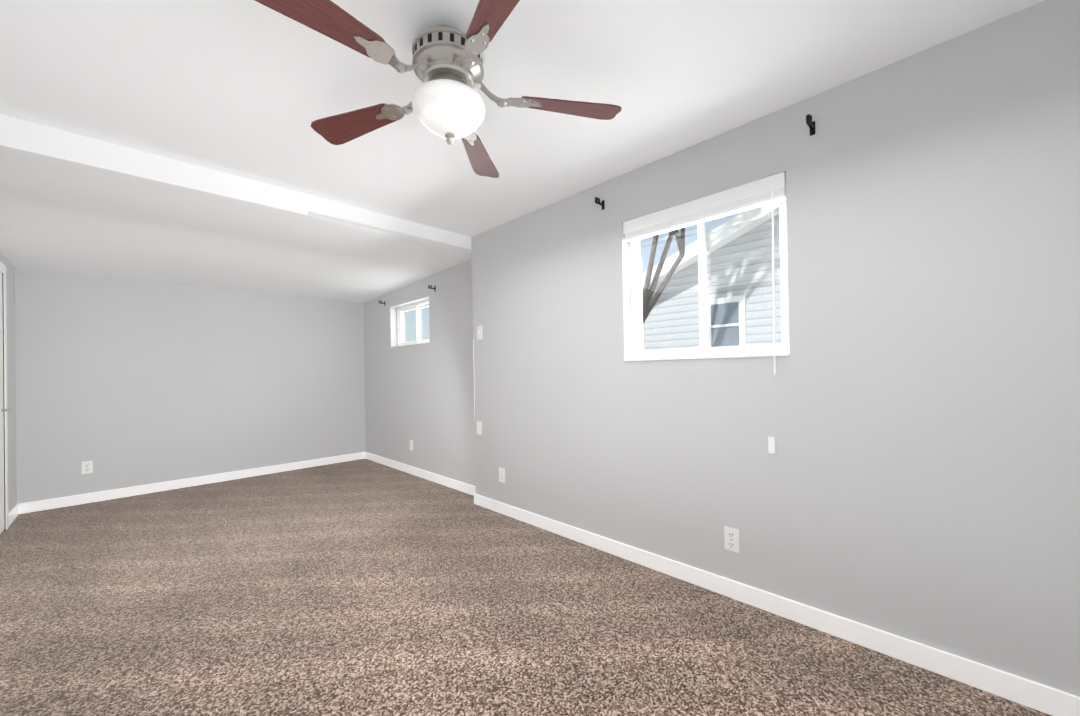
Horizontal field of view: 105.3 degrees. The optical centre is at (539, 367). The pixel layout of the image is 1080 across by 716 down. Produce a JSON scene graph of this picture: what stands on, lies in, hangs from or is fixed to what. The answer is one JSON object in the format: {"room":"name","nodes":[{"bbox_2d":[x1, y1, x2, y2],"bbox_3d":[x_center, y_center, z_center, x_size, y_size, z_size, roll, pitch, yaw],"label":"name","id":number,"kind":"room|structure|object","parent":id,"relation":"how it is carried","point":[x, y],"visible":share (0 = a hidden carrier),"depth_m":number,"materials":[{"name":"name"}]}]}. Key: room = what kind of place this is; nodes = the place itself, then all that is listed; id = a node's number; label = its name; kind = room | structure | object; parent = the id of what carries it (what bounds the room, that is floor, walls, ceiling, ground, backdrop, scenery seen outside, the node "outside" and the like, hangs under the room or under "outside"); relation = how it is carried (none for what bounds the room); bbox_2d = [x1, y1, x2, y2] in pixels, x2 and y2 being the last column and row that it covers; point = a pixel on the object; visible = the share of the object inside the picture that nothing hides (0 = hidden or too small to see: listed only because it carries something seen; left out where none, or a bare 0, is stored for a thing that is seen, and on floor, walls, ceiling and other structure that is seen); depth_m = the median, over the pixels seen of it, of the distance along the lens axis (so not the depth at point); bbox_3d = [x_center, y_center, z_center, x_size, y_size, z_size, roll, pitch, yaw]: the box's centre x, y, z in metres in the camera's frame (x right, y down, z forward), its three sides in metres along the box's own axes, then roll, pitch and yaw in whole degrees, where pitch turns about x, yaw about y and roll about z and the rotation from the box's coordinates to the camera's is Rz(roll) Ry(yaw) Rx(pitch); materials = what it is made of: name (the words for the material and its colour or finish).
{"room":"empty living room","nodes":[
{"label":"empty living room","id":0,"kind":"room"},
{"bbox_2d":[0,251,16,531],"bbox_3d":[-3.789,-0.020,2.651,0.200,2.580,2.990,-1,-1,-45],"label":"wall","id":1,"kind":"structure","parent":0,"point":[11,393],"depth_m":3.51,"materials":[{"name":"grey paint"}]},
{"bbox_2d":[0,262,10,533],"bbox_3d":[-3.946,0.225,2.990,0.050,2.100,0.940,-1,-1,-45],"label":"door frame","id":2,"kind":"structure","parent":1,"relation":"attached to","point":[4,511],"depth_m":3.26,"materials":[{"name":"white wood"}]},
{"bbox_2d":[9,504,18,525],"bbox_3d":[-4.434,1.241,3.466,0.013,0.092,0.457,-1,-1,-45],"label":"baseboard","id":3,"kind":"structure","parent":1,"relation":"attached to","point":[14,513],"depth_m":3.48,"materials":[{"name":"white wood"}]},
{"bbox_2d":[15,267,365,503],"bbox_3d":[-3.619,-0.009,4.786,3.450,2.580,0.200,-1,-1,-45],"label":"wall","id":4,"kind":"structure","parent":0,"point":[122,383],"depth_m":4.36,"materials":[{"name":"grey paint"}]},
{"bbox_2d":[82,461,92,473],"bbox_3d":[-4.313,0.948,3.927,0.072,0.116,0.008,-1,-1,-45],"label":"electrical outlet","id":5,"kind":"object","parent":4,"relation":"attached to","point":[87,466],"visible":1,"depth_m":3.93,"materials":[{"name":"white plastic"}]},
{"bbox_2d":[19,452,364,513],"bbox_3d":[-3.526,1.233,4.698,3.037,0.092,0.013,-1,-1,-45],"label":"baseboard","id":6,"kind":"structure","parent":4,"relation":"attached to","point":[41,505],"depth_m":4.34,"materials":[{"name":"white wood"}]},
{"bbox_2d":[0,154,471,302],"bbox_3d":[-2.697,-1.118,3.846,3.450,0.407,2.870,-1,-1,-45],"label":"ceiling","id":7,"kind":"structure","parent":0,"point":[57,219],"depth_m":3.26,"materials":[{"name":"white paint"}]},
{"bbox_2d":[0,114,471,256],"bbox_3d":[-1.649,-1.187,2.789,3.090,0.320,0.130,-1,-1,-45],"label":"header beam","id":8,"kind":"structure","parent":0,"point":[26,140],"depth_m":2.36,"materials":[{"name":"white paint"}]},
{"bbox_2d":[309,211,472,251],"bbox_3d":[-1.083,-1.048,3.243,1.329,0.020,0.018,-1,-1,-45],"label":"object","id":9,"kind":"structure","parent":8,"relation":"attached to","point":[379,229],"depth_m":3.14,"materials":[{"name":"white paint"}]},
{"bbox_2d":[363,259,474,485],"bbox_3d":[-1.483,-0.045,4.941,0.200,2.580,2.990,-1,-1,-45],"label":"wall","id":10,"kind":"structure","parent":0,"point":[421,396],"depth_m":4.56,"materials":[{"name":"grey paint"}]},
{"bbox_2d":[390,299,429,347],"bbox_3d":[-1.498,-0.520,4.910,0.167,0.511,0.950,-1,-1,-45],"label":"window","id":11,"kind":"structure","parent":10,"relation":"in","point":[417,306],"depth_m":4.98,"materials":[{"name":"white plastic"}]},
{"bbox_2d":[410,440,412,449],"bbox_3d":[-1.509,0.904,4.830,0.008,0.116,0.072,-1,-1,-45],"label":"electrical outlet","id":12,"kind":"object","parent":10,"relation":"attached to","point":[411,444],"visible":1,"depth_m":4.82,"materials":[{"name":"white plastic"}]},
{"bbox_2d":[365,452,475,495],"bbox_3d":[-1.471,1.198,4.792,0.013,0.092,2.777,-1,-1,-45],"label":"baseboard","id":13,"kind":"structure","parent":10,"relation":"attached to","point":[450,483],"depth_m":4.58,"materials":[{"name":"white wood"}]},
{"bbox_2d":[0,0,1044,236],"bbox_3d":[-0.258,-1.290,1.445,3.090,0.180,3.760,-1,-1,-45],"label":"ceiling","id":14,"kind":"structure","parent":0,"point":[250,89],"depth_m":1.71,"materials":[{"name":"white paint"}]},
{"bbox_2d":[255,0,621,177],"bbox_3d":[-0.350,-1.004,1.465,1.236,0.388,1.267,-1,-1,-45],"label":"ceiling fan","id":15,"kind":"object","parent":14,"relation":"attached to","point":[447,102],"visible":1,"depth_m":1.41,"materials":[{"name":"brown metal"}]},
{"bbox_2d":[0,459,1050,715],"bbox_3d":[-1.291,1.285,2.457,3.450,0.120,6.740,-1,-1,-45],"label":"floor","id":16,"kind":"structure","parent":0,"point":[362,587],"depth_m":1.95,"materials":[{"name":"carpet"}]},
{"bbox_2d":[471,0,1079,696],"bbox_3d":[0.792,-0.102,2.452,0.200,2.580,3.750,-1,-1,-45],"label":"wall","id":17,"kind":"structure","parent":0,"point":[913,406],"depth_m":1.72,"materials":[{"name":"grey paint"}]},
{"bbox_2d":[473,340,481,434],"bbox_3d":[-0.557,0.170,3.665,0.008,0.840,0.101,-1,-1,-45],"label":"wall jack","id":18,"kind":"object","parent":17,"relation":"attached to","point":[479,427],"visible":1,"depth_m":3.67,"materials":[{"name":"white plastic"}]},
{"bbox_2d":[477,326,481,339],"bbox_3d":[-0.536,-0.311,3.633,0.016,0.120,0.070,-1,-1,-45],"label":"switch plate","id":19,"kind":"object","parent":17,"relation":"attached to","point":[479,332],"visible":1,"depth_m":3.63,"materials":[{"name":"white plastic"}]},
{"bbox_2d":[499,468,504,482],"bbox_3d":[-0.318,0.894,3.433,0.008,0.116,0.072,-1,-1,-45],"label":"electrical outlet","id":20,"kind":"object","parent":17,"relation":"attached to","point":[502,475],"visible":1,"depth_m":3.43,"materials":[{"name":"white plastic"}]},
{"bbox_2d":[595,197,604,209],"bbox_3d":[0.383,-1.058,2.654,0.079,0.060,0.024,-1,-1,-45],"label":"curtain bracket","id":21,"kind":"object","parent":17,"relation":"attached to","point":[602,204],"visible":1,"depth_m":2.65,"materials":[{"name":"black metal"}]},
{"bbox_2d":[624,200,789,360],"bbox_3d":[0.892,-0.484,2.306,0.167,0.871,0.910,-1,-1,-45],"label":"window","id":22,"kind":"structure","parent":17,"relation":"in","point":[704,351],"depth_m":2.32,"materials":[{"name":"white plastic"}]},
{"bbox_2d":[623,172,785,374],"bbox_3d":[0.853,-0.438,2.267,0.091,0.958,0.894,-1,-1,-45],"label":"window blind","id":23,"kind":"object","parent":22,"relation":"attached to","point":[756,194],"visible":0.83,"depth_m":2.17,"materials":[{"name":"white plastic"}]},
{"bbox_2d":[724,526,738,552],"bbox_3d":[0.985,0.883,2.120,0.008,0.116,0.072,-1,-1,-45],"label":"electrical outlet","id":24,"kind":"object","parent":17,"relation":"attached to","point":[731,539],"visible":1,"depth_m":2.12,"materials":[{"name":"white plastic"}]},
{"bbox_2d":[768,436,774,453],"bbox_3d":[1.113,0.369,1.977,0.020,0.080,0.030,-1,-1,-45],"label":"cleat","id":25,"kind":"object","parent":17,"relation":"attached to","point":[771,444],"visible":1,"depth_m":1.97,"materials":[{"name":"white plastic"}]},
{"bbox_2d":[475,494,1079,715],"bbox_3d":[0.668,1.144,2.439,0.013,0.092,3.550,-1,-1,-45],"label":"baseboard","id":26,"kind":"structure","parent":17,"relation":"attached to","point":[1051,701],"depth_m":1.79,"materials":[{"name":"white wood"}]},
{"bbox_2d":[806,114,814,135],"bbox_3d":[1.200,-1.078,1.831,0.079,0.060,0.024,-1,-1,-45],"label":"curtain bracket","id":27,"kind":"object","parent":17,"relation":"attached to","point":[810,123],"visible":1,"depth_m":1.83,"materials":[{"name":"black metal"}]},
{"label":"outside","id":28,"kind":"structure","parent":0,"visible":0},
{"bbox_3d":[2.874,1.456,16.750,52.000,0.180,60.000,-1,-1,-45],"label":"ground","id":29,"kind":"structure","parent":28,"visible":0},
{"bbox_2d":[642,228,684,323],"bbox_3d":[1.613,-1.815,5.234,2.669,6.260,2.918,-1,-1,-45],"label":"bare tree","id":30,"kind":"object","parent":29,"relation":"on","point":[680,245],"depth_m":6.15,"materials":[{"name":"brown plant"}]},
{"bbox_2d":[642,202,781,350],"bbox_3d":[8.437,-1.338,6.132,7.725,4.830,12.300,-1,-1,-45],"label":"neighbouring house","id":31,"kind":"structure","parent":29,"relation":"on","point":[739,265],"depth_m":6.59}
]}

